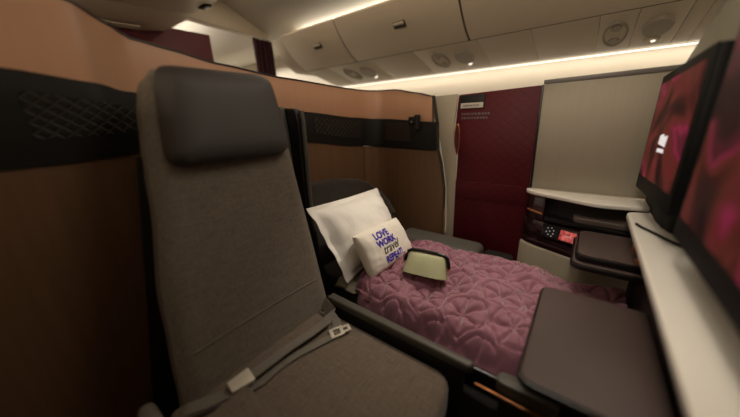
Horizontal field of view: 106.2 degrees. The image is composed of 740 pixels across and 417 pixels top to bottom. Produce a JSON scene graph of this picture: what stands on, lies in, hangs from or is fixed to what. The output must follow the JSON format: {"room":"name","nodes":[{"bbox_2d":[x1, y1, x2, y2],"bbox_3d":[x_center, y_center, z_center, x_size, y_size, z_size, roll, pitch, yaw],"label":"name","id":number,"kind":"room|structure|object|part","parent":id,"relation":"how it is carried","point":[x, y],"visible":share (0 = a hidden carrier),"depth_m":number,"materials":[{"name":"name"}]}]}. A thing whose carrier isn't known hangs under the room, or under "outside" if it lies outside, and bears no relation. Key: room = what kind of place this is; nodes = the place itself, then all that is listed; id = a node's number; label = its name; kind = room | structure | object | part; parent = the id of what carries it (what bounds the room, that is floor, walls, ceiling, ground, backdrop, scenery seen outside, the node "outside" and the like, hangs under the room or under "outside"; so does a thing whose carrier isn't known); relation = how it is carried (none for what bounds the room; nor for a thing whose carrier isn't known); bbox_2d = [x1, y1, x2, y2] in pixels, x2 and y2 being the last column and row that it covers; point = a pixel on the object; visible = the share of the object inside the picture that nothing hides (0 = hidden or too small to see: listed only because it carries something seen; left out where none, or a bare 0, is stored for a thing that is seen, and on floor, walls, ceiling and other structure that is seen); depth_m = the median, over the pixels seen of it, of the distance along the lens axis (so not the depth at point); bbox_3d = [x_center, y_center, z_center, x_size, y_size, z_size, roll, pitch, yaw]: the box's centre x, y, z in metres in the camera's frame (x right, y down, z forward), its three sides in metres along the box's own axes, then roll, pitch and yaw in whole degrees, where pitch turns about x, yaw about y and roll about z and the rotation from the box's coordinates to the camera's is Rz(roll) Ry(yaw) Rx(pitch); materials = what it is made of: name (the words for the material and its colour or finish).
{"room":"aircraft cabin","nodes":[
{"label":"aircraft cabin","id":0,"kind":"room"},
{"bbox_2d":[115,27,213,61],"bbox_3d":[-2.034,-0.292,1.825,0.060,1.868,2.245,11,22,36],"label":"wall","id":1,"kind":"structure","parent":0,"point":[196,44],"depth_m":2.20,"materials":[{"name":"red"}]},
{"bbox_2d":[171,0,385,67],"bbox_3d":[-1.543,-1.272,0.801,8.200,0.470,5.420,11,22,36],"label":"ceiling","id":2,"kind":"structure","parent":0,"point":[275,18],"depth_m":2.47,"materials":[{"name":"beige plastic"}]},
{"bbox_2d":[72,0,198,30],"bbox_3d":[-1.744,-1.312,1.417,0.524,0.479,1.425,11,22,36],"label":"bin","id":3,"kind":"object","parent":2,"relation":"attached to","point":[117,14],"visible":0.57,"depth_m":1.73,"materials":[{"name":"beige plastic"}]},
{"bbox_3d":[-1.912,-1.109,1.474,0.080,0.070,1.100,11,22,36],"label":"rail","id":4,"kind":"part","parent":3,"relation":"part of","materials":[{"name":"beige plastic"}]},
{"bbox_2d":[110,0,217,12],"bbox_3d":[-1.190,-1.208,1.009,0.854,0.464,1.425,11,22,36],"label":"bin","id":5,"kind":"object","parent":2,"relation":"attached to","point":[182,6],"visible":1,"depth_m":1.60,"materials":[{"name":"beige plastic"}]},
{"bbox_2d":[185,0,268,39],"bbox_3d":[-1.300,-1.730,2.432,0.100,0.325,0.850,11,22,36],"label":"bin","id":6,"kind":"object","parent":2,"relation":"attached to","point":[220,16],"depth_m":2.43,"materials":[{"name":"beige plastic"}]},
{"bbox_2d":[252,37,276,75],"bbox_3d":[-1.015,-0.761,3.019,0.064,1.880,0.240,11,22,36],"label":"curtain","id":7,"kind":"object","parent":2,"relation":"hanging from","point":[263,50],"visible":0.2,"depth_m":2.76,"materials":[{"name":"red fabric"}]},
{"bbox_2d":[242,33,698,231],"bbox_3d":[0.058,-0.820,3.115,8.200,1.930,0.250,11,22,36],"label":"wall","id":8,"kind":"structure","parent":0,"point":[534,74],"depth_m":2.07,"materials":[{"name":"beige plastic"}]},
{"bbox_2d":[280,18,358,70],"bbox_3d":[-0.296,-1.427,2.549,0.638,0.258,0.765,11,22,36],"label":"bin","id":9,"kind":"object","parent":8,"relation":"attached to","point":[320,45],"visible":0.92,"depth_m":2.31,"materials":[{"name":"brown plastic"}]},
{"bbox_2d":[271,38,314,75],"bbox_3d":[-0.615,-1.531,2.791,0.176,0.328,0.730,11,22,36],"label":"end cap","id":10,"kind":"object","parent":9,"relation":"attached to","point":[280,48],"visible":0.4,"depth_m":2.61,"materials":[{"name":"beige plastic"}]},
{"bbox_2d":[308,68,356,86],"bbox_3d":[-0.369,-1.306,2.792,0.268,0.114,0.432,11,22,36],"label":"panel","id":11,"kind":"object","parent":8,"relation":"attached to","point":[326,74],"visible":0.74,"depth_m":2.77,"materials":[{"name":"beige plastic"}]},
{"bbox_2d":[328,60,396,84],"bbox_3d":[-0.070,-1.246,2.573,0.478,0.114,0.432,11,22,36],"label":"panel","id":12,"kind":"object","parent":8,"relation":"attached to","point":[363,72],"visible":1,"depth_m":2.54,"materials":[{"name":"beige plastic"}]},
{"bbox_2d":[343,69,362,79],"bbox_3d":[-0.157,-1.256,2.607,0.120,0.073,0.252,11,22,36],"label":"vent","id":13,"kind":"object","parent":12,"relation":"attached to","point":[352,73],"depth_m":2.60,"materials":[{"name":"beige plastic"}]},
{"bbox_2d":[360,67,376,77],"bbox_3d":[-0.007,-1.224,2.511,0.140,0.071,0.212,11,22,36],"label":"lamp","id":14,"kind":"object","parent":12,"relation":"attached to","point":[369,72],"depth_m":2.47,"materials":[{"name":"grey plastic"}]},
{"bbox_2d":[333,0,470,61],"bbox_3d":[0.329,-1.301,2.091,0.928,0.258,0.765,11,22,36],"label":"bin","id":15,"kind":"object","parent":8,"relation":"attached to","point":[386,28],"visible":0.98,"depth_m":1.85,"materials":[{"name":"brown plastic"}]},
{"bbox_2d":[369,52,436,79],"bbox_3d":[0.280,-1.175,2.317,0.398,0.114,0.432,11,22,36],"label":"panel","id":16,"kind":"object","parent":8,"relation":"attached to","point":[405,65],"visible":0.89,"depth_m":2.29,"materials":[{"name":"beige plastic"}]},
{"bbox_2d":[413,39,492,74],"bbox_3d":[0.623,-1.106,2.066,0.458,0.114,0.432,11,22,36],"label":"panel","id":17,"kind":"object","parent":8,"relation":"attached to","point":[468,55],"visible":1,"depth_m":2.03,"materials":[{"name":"beige plastic"}]},
{"bbox_2d":[431,53,450,67],"bbox_3d":[0.537,-1.117,2.100,0.120,0.073,0.252,11,22,36],"label":"vent","id":18,"kind":"object","parent":17,"relation":"attached to","point":[440,60],"depth_m":2.10,"materials":[{"name":"beige plastic"}]},
{"bbox_2d":[454,50,474,64],"bbox_3d":[0.686,-1.084,2.004,0.140,0.071,0.212,11,22,36],"label":"lamp","id":19,"kind":"object","parent":17,"relation":"attached to","point":[461,57],"depth_m":1.98,"materials":[{"name":"grey plastic"}]},
{"bbox_2d":[477,29,538,66],"bbox_3d":[0.926,-1.046,1.845,0.298,0.114,0.432,11,22,36],"label":"panel","id":20,"kind":"object","parent":8,"relation":"attached to","point":[514,48],"visible":0.94,"depth_m":1.81,"materials":[{"name":"beige plastic"}]},
{"bbox_2d":[345,42,697,87],"bbox_3d":[1.280,-0.998,1.870,4.860,0.005,0.037,11,22,36],"label":"light strip","id":21,"kind":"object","parent":8,"relation":"attached to","point":[692,42],"depth_m":1.90,"materials":[{"name":"white plastic"}]},
{"bbox_2d":[531,16,599,61],"bbox_3d":[1.169,-0.997,1.667,0.308,0.114,0.432,11,22,36],"label":"panel","id":22,"kind":"object","parent":8,"relation":"attached to","point":[576,38],"visible":1,"depth_m":1.63,"materials":[{"name":"beige plastic"}]},
{"bbox_2d":[460,0,680,40],"bbox_3d":[1.074,-1.151,1.547,0.938,0.258,0.765,11,22,36],"label":"bin","id":23,"kind":"object","parent":8,"relation":"attached to","point":[482,18],"visible":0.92,"depth_m":1.49,"materials":[{"name":"brown plastic"}]},
{"bbox_2d":[596,8,640,53],"bbox_3d":[1.352,-0.960,1.533,0.148,0.114,0.432,11,22,36],"label":"panel","id":24,"kind":"object","parent":8,"relation":"attached to","point":[616,30],"visible":1,"depth_m":1.50,"materials":[{"name":"beige plastic"}]},
{"bbox_2d":[627,0,695,49],"bbox_3d":[1.484,-0.933,1.437,0.178,0.114,0.432,11,22,36],"label":"panel","id":25,"kind":"object","parent":8,"relation":"attached to","point":[657,25],"visible":1,"depth_m":1.39,"materials":[{"name":"beige plastic"}]},
{"bbox_2d":[642,15,675,43],"bbox_3d":[1.488,-0.925,1.446,0.120,0.084,0.256,11,22,36],"label":"lamp","id":26,"kind":"object","parent":25,"relation":"attached to","point":[655,28],"depth_m":1.42,"materials":[{"name":"beige plastic"}]},
{"bbox_2d":[687,0,724,42],"bbox_3d":[1.788,-0.872,1.214,0.453,0.114,0.432,11,22,36],"label":"panel","id":27,"kind":"object","parent":8,"relation":"attached to","point":[697,34],"visible":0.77,"depth_m":1.35,"materials":[{"name":"beige plastic"}]},
{"bbox_3d":[-1.467,0.809,1.478,8.200,0.050,5.220,11,22,36],"label":"floor","id":28,"kind":"structure","parent":0,"visible":0},
{"bbox_2d":[0,0,445,416],"bbox_3d":[-0.523,0.163,0.820,0.551,1.480,2.514,11,22,36],"label":"wall","id":29,"kind":"structure","parent":28,"relation":"on","point":[74,340],"depth_m":0.77,"materials":[{"name":"orange metal"}]},
{"bbox_3d":[-0.740,0.338,0.965,0.085,1.073,2.378,11,22,36],"label":"panel","id":30,"kind":"part","parent":29,"relation":"part of","materials":[{"name":"brown laminate"}]},
{"bbox_3d":[-0.581,-0.364,0.677,0.448,0.374,2.510,11,22,36],"label":"panel","id":31,"kind":"part","parent":29,"relation":"part of","materials":[{"name":"orange metal"}]},
{"bbox_3d":[-0.588,-0.429,0.661,0.439,0.252,2.512,11,22,36],"label":"edge trim","id":32,"kind":"part","parent":29,"relation":"part of","materials":[{"name":"grey"}]},
{"bbox_3d":[0.073,0.060,1.903,0.244,0.965,0.084,1,18,9],"label":"panel","id":33,"kind":"part","parent":29,"relation":"part of","materials":[{"name":"brown laminate"}]},
{"bbox_2d":[408,114,419,131],"bbox_3d":[0.242,-0.473,1.546,0.077,0.094,0.035,11,22,36],"label":"light","id":34,"kind":"object","parent":29,"relation":"attached to","point":[415,120],"visible":1,"depth_m":1.52,"materials":[{"name":"black plastic"}]},
{"bbox_2d":[408,117,413,124],"bbox_3d":[0.238,-0.492,1.558,0.050,0.045,0.012,11,22,36],"label":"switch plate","id":35,"kind":"object","parent":34,"relation":"attached to","point":[410,119],"depth_m":1.56,"materials":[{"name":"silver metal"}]},
{"bbox_3d":[0.311,0.105,1.763,0.334,0.948,0.030,11,22,36],"label":"panel","id":36,"kind":"part","parent":29,"relation":"part of","materials":[{"name":"brown laminate"}]},
{"bbox_3d":[0.396,-0.144,1.606,0.101,0.954,0.032,11,22,36],"label":"trim","id":37,"kind":"part","parent":29,"relation":"part of","materials":[{"name":"grey plastic"}]},
{"bbox_2d":[135,65,447,416],"bbox_3d":[-0.222,0.293,0.722,0.771,1.272,0.602,11,22,36],"label":"seat","id":38,"kind":"object","parent":28,"relation":"on","point":[241,320],"visible":1,"depth_m":0.77,"materials":[{"name":"grey fabric"}]},
{"bbox_3d":[-0.526,0.555,0.686,0.140,0.098,0.042,11,22,36],"label":"armrest","id":39,"kind":"part","parent":38,"relation":"part of","materials":[{"name":"grey plastic"}]},
{"bbox_3d":[-0.414,0.049,0.842,0.235,0.855,0.523,11,22,36],"label":"backrest","id":40,"kind":"part","parent":38,"relation":"part of","materials":[{"name":"fabric"}]},
{"bbox_2d":[171,310,447,416],"bbox_3d":[-0.130,0.543,0.744,0.570,0.107,0.523,11,22,36],"label":"seat cushion","id":41,"kind":"object","parent":38,"relation":"on","point":[336,372],"depth_m":0.77,"materials":[{"name":"fabric"}]},
{"bbox_2d":[327,293,473,416],"bbox_3d":[0.070,0.569,0.969,0.545,0.415,0.038,11,22,36],"label":"centre armrest","id":42,"kind":"object","parent":38,"relation":"attached to","point":[453,366],"visible":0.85,"depth_m":0.85,"materials":[{"name":"grey leather"}]},
{"bbox_3d":[0.063,0.386,0.909,0.545,0.030,0.038,11,22,36],"label":"lid","id":43,"kind":"part","parent":42,"relation":"part of","materials":[{"name":"grey leather"}]},
{"bbox_2d":[279,107,335,294],"bbox_3d":[-0.273,0.154,1.244,0.315,1.157,0.060,11,22,36],"label":"divider","id":44,"kind":"object","parent":28,"relation":"on","point":[293,119],"visible":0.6,"depth_m":1.13,"materials":[{"name":"black plastic"}]},
{"bbox_2d":[311,178,580,416],"bbox_3d":[0.298,0.346,1.216,1.240,0.871,0.720,11,22,36],"label":"seat","id":45,"kind":"object","parent":28,"relation":"on","point":[476,402],"visible":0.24,"depth_m":1.28,"materials":[{"name":"black fabric"}]},
{"bbox_3d":[0.324,0.379,1.169,1.135,0.114,0.503,11,22,36],"label":"mattress","id":46,"kind":"part","parent":45,"relation":"part of","materials":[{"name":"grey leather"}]},
{"bbox_2d":[334,268,369,301],"bbox_3d":[0.081,0.261,1.302,0.200,0.030,0.516,11,22,36],"label":"sheet","id":47,"kind":"object","parent":45,"relation":"on","point":[350,287],"visible":0.09,"depth_m":1.16,"materials":[{"name":"beige fabric"}]},
{"bbox_2d":[306,188,391,282],"bbox_3d":[-0.037,0.077,1.289,0.207,0.307,0.542,7,20,27],"label":"pillow","id":48,"kind":"object","parent":47,"relation":"on","point":[338,221],"visible":0.66,"depth_m":1.13,"materials":[{"name":"white fabric"}]},
{"bbox_2d":[405,228,483,253],"bbox_3d":[0.382,0.261,1.572,0.460,0.205,0.175,11,22,36],"label":"armrest","id":49,"kind":"object","parent":45,"relation":"attached to","point":[413,234],"visible":0.3,"depth_m":1.51,"materials":[{"name":"grey plastic"}]},
{"bbox_2d":[483,249,512,260],"bbox_3d":[0.637,0.318,1.418,0.135,0.175,0.130,11,22,36],"label":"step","id":50,"kind":"structure","parent":49,"relation":"attached to","point":[488,252],"depth_m":1.40,"materials":[{"name":"black"}]},
{"bbox_3d":[0.201,0.461,0.866,0.950,0.074,0.014,11,22,36],"label":"rail","id":51,"kind":"part","parent":45,"relation":"part of","materials":[{"name":"black fabric"}]},
{"bbox_2d":[355,240,626,376],"bbox_3d":[0.403,0.313,1.063,0.892,0.160,0.563,11,22,36],"label":"blanket","id":52,"kind":"object","parent":45,"relation":"on","point":[483,312],"visible":0.51,"depth_m":0.97,"materials":[{"name":"pink fabric"}]},
{"bbox_2d":[352,217,411,277],"bbox_3d":[0.062,0.154,1.189,0.130,0.177,0.326,11,22,36],"label":"cushion","id":53,"kind":"object","parent":52,"relation":"on","point":[379,247],"visible":0.99,"depth_m":1.12,"materials":[{"name":"beige fabric"}]},
{"bbox_2d":[403,248,449,279],"bbox_3d":[0.212,0.216,1.065,0.186,0.105,0.081,7,20,27],"label":"pouch","id":54,"kind":"object","parent":52,"relation":"on","point":[435,265],"visible":1,"depth_m":1.05,"materials":[{"name":"green"}]},
{"bbox_3d":[0.220,0.190,1.075,0.186,0.063,0.038,7,20,27],"label":"clasp frame","id":55,"kind":"part","parent":54,"relation":"part of","materials":[{"name":"black"}]},
{"bbox_2d":[435,94,458,236],"bbox_3d":[0.431,-0.014,1.657,0.152,1.232,0.014,11,22,36],"label":"post","id":56,"kind":"object","parent":28,"relation":"on","point":[446,104],"visible":0.75,"depth_m":1.53,"materials":[{"name":"beige plastic"}]},
{"bbox_2d":[453,85,541,260],"bbox_3d":[0.637,0.017,1.525,0.400,1.242,0.038,11,22,36],"label":"sliding door","id":57,"kind":"structure","parent":56,"relation":"attached to","point":[495,132],"depth_m":1.43,"materials":[{"name":"red plastic"}]},
{"bbox_2d":[461,116,486,118],"bbox_3d":[0.533,-0.465,1.425,0.130,0.010,0.001,11,22,36],"label":"print","id":58,"kind":"object","parent":57,"relation":"attached to","point":[462,117],"depth_m":1.42,"materials":[{"name":"grey"}]},
{"bbox_2d":[462,112,489,114],"bbox_3d":[0.536,-0.483,1.416,0.140,0.010,0.001,11,22,36],"label":"print","id":59,"kind":"object","parent":57,"relation":"on","point":[463,113],"depth_m":1.41,"materials":[{"name":"grey"}]},
{"bbox_3d":[0.634,-0.083,1.478,0.382,0.100,0.004,11,22,36],"label":"rail","id":60,"kind":"part","parent":57,"relation":"part of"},
{"bbox_2d":[496,372,560,416],"bbox_3d":[0.393,0.671,0.753,0.136,0.492,0.044,11,22,36],"label":"end cap","id":61,"kind":"object","parent":28,"relation":"on","point":[508,385],"visible":0.82,"depth_m":0.68,"materials":[{"name":"grey plastic"}]},
{"bbox_2d":[517,188,649,292],"bbox_3d":[0.909,0.322,1.297,0.430,0.783,0.176,11,22,36],"label":"console","id":62,"kind":"object","parent":28,"relation":"on","point":[578,212],"visible":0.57,"depth_m":1.21,"materials":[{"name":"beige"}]},
{"bbox_2d":[540,223,577,244],"bbox_3d":[0.824,0.112,1.209,0.030,0.062,0.146,-13,21,-30],"label":"handset","id":63,"kind":"object","parent":62,"relation":"in","point":[553,232],"visible":0.92,"depth_m":1.20,"materials":[{"name":"black plastic"}]},
{"bbox_2d":[543,213,631,237],"bbox_3d":[0.923,0.067,1.173,0.325,0.019,0.139,11,22,36],"label":"shelf","id":64,"kind":"object","parent":62,"relation":"attached to","point":[562,220],"depth_m":1.16,"materials":[{"name":"black plastic"}]},
{"bbox_2d":[527,188,649,211],"bbox_3d":[0.884,-0.039,1.172,0.420,0.017,0.150,11,22,36],"label":"shelf","id":65,"kind":"object","parent":62,"relation":"attached to","point":[588,200],"depth_m":1.13,"materials":[{"name":"beige plastic"}]},
{"bbox_2d":[530,64,682,198],"bbox_3d":[0.928,-0.301,1.154,0.426,0.485,0.018,11,22,36],"label":"panel","id":66,"kind":"object","parent":62,"relation":"on","point":[592,135],"visible":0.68,"depth_m":1.15,"materials":[{"name":"grey plastic"}]},
{"bbox_3d":[0.922,-0.518,1.081,0.420,0.027,0.018,11,22,36],"label":"rail","id":67,"kind":"part","parent":66,"relation":"part of","materials":[{"name":"grey"}]},
{"bbox_2d":[625,224,684,416],"bbox_3d":[0.373,0.717,0.240,0.115,0.762,2.230,11,22,36],"label":"base cabinet","id":68,"kind":"object","parent":28,"relation":"on","point":[637,296],"visible":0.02,"depth_m":0.72,"materials":[{"name":"black plastic"}]},
{"bbox_2d":[474,382,542,416],"bbox_3d":[0.415,0.491,0.635,0.348,0.006,0.006,11,22,36],"label":"trim","id":69,"kind":"structure","parent":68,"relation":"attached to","point":[475,383],"depth_m":0.69,"materials":[{"name":"brown"}]},
{"bbox_2d":[570,231,644,284],"bbox_3d":[0.828,0.146,0.977,0.188,0.067,0.280,11,22,36],"label":"folding table","id":70,"kind":"object","parent":68,"relation":"attached to","point":[613,256],"visible":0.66,"depth_m":0.92,"materials":[{"name":"black"}]},
{"bbox_2d":[626,212,739,416],"bbox_3d":[0.349,0.332,0.150,0.172,0.024,2.270,11,22,36],"label":"ledge","id":71,"kind":"object","parent":68,"relation":"on","point":[701,343],"visible":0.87,"depth_m":0.48,"materials":[{"name":"beige plastic"}]},
{"bbox_2d":[635,223,680,247],"bbox_3d":[0.849,0.079,0.816,0.013,0.008,0.192,1,18,10],"label":"cable","id":72,"kind":"object","parent":71,"relation":"on","point":[637,224],"visible":0.86,"depth_m":0.81,"materials":[{"name":"black plastic"}]},
{"bbox_2d":[645,0,739,233],"bbox_3d":[0.451,-0.008,0.035,0.137,0.682,2.401,10,22,33],"label":"wall","id":73,"kind":"structure","parent":71,"relation":"on","point":[725,25],"depth_m":0.75,"materials":[{"name":"brown"}]},
{"bbox_2d":[636,40,734,217],"bbox_3d":[0.890,-0.218,0.820,0.032,0.413,0.520,11,22,35],"label":"monitor","id":74,"kind":"object","parent":73,"relation":"attached to","point":[688,94],"visible":0.96,"depth_m":0.69,"materials":[{"name":"black plastic"}]},
{"bbox_2d":[673,29,739,333],"bbox_3d":[0.572,-0.066,0.326,0.130,0.440,0.555,11,22,36],"label":"monitor","id":75,"kind":"object","parent":73,"relation":"attached to","point":[707,226],"visible":1,"depth_m":0.47,"materials":[{"name":"black"}]},
{"bbox_3d":[0.446,-0.243,-0.044,0.132,0.186,2.401,10,22,33],"label":"edge trim","id":76,"kind":"part","parent":73,"relation":"part of","materials":[{"name":"grey plastic"}]},
{"bbox_3d":[0.453,-0.002,0.036,0.127,0.670,2.401,10,22,33],"label":"panel","id":77,"kind":"part","parent":73,"relation":"part of","materials":[{"name":"brown"}]},
{"bbox_3d":[0.541,0.354,0.636,0.194,0.027,0.100,11,22,36],"label":"table arm","id":78,"kind":"object","parent":68,"relation":"attached to","visible":0},
{"bbox_2d":[517,287,675,416],"bbox_3d":[0.518,0.321,0.656,0.245,0.021,0.410,11,22,36],"label":"folding table","id":79,"kind":"object","parent":78,"relation":"on","point":[585,356],"visible":1,"depth_m":0.60,"materials":[{"name":"black plastic"}]},
{"bbox_3d":[1.823,-1.001,0.999,0.938,0.258,0.765,11,22,36],"label":"bin","id":80,"kind":"object","parent":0,"visible":0},
{"bbox_2d":[670,0,715,44],"bbox_3d":[1.581,-0.914,1.366,0.063,0.114,0.432,11,22,36],"label":"panel","id":81,"kind":"object","parent":80,"relation":"attached to","point":[700,8],"visible":0.9,"depth_m":1.35,"materials":[{"name":"beige plastic"}]}
]}

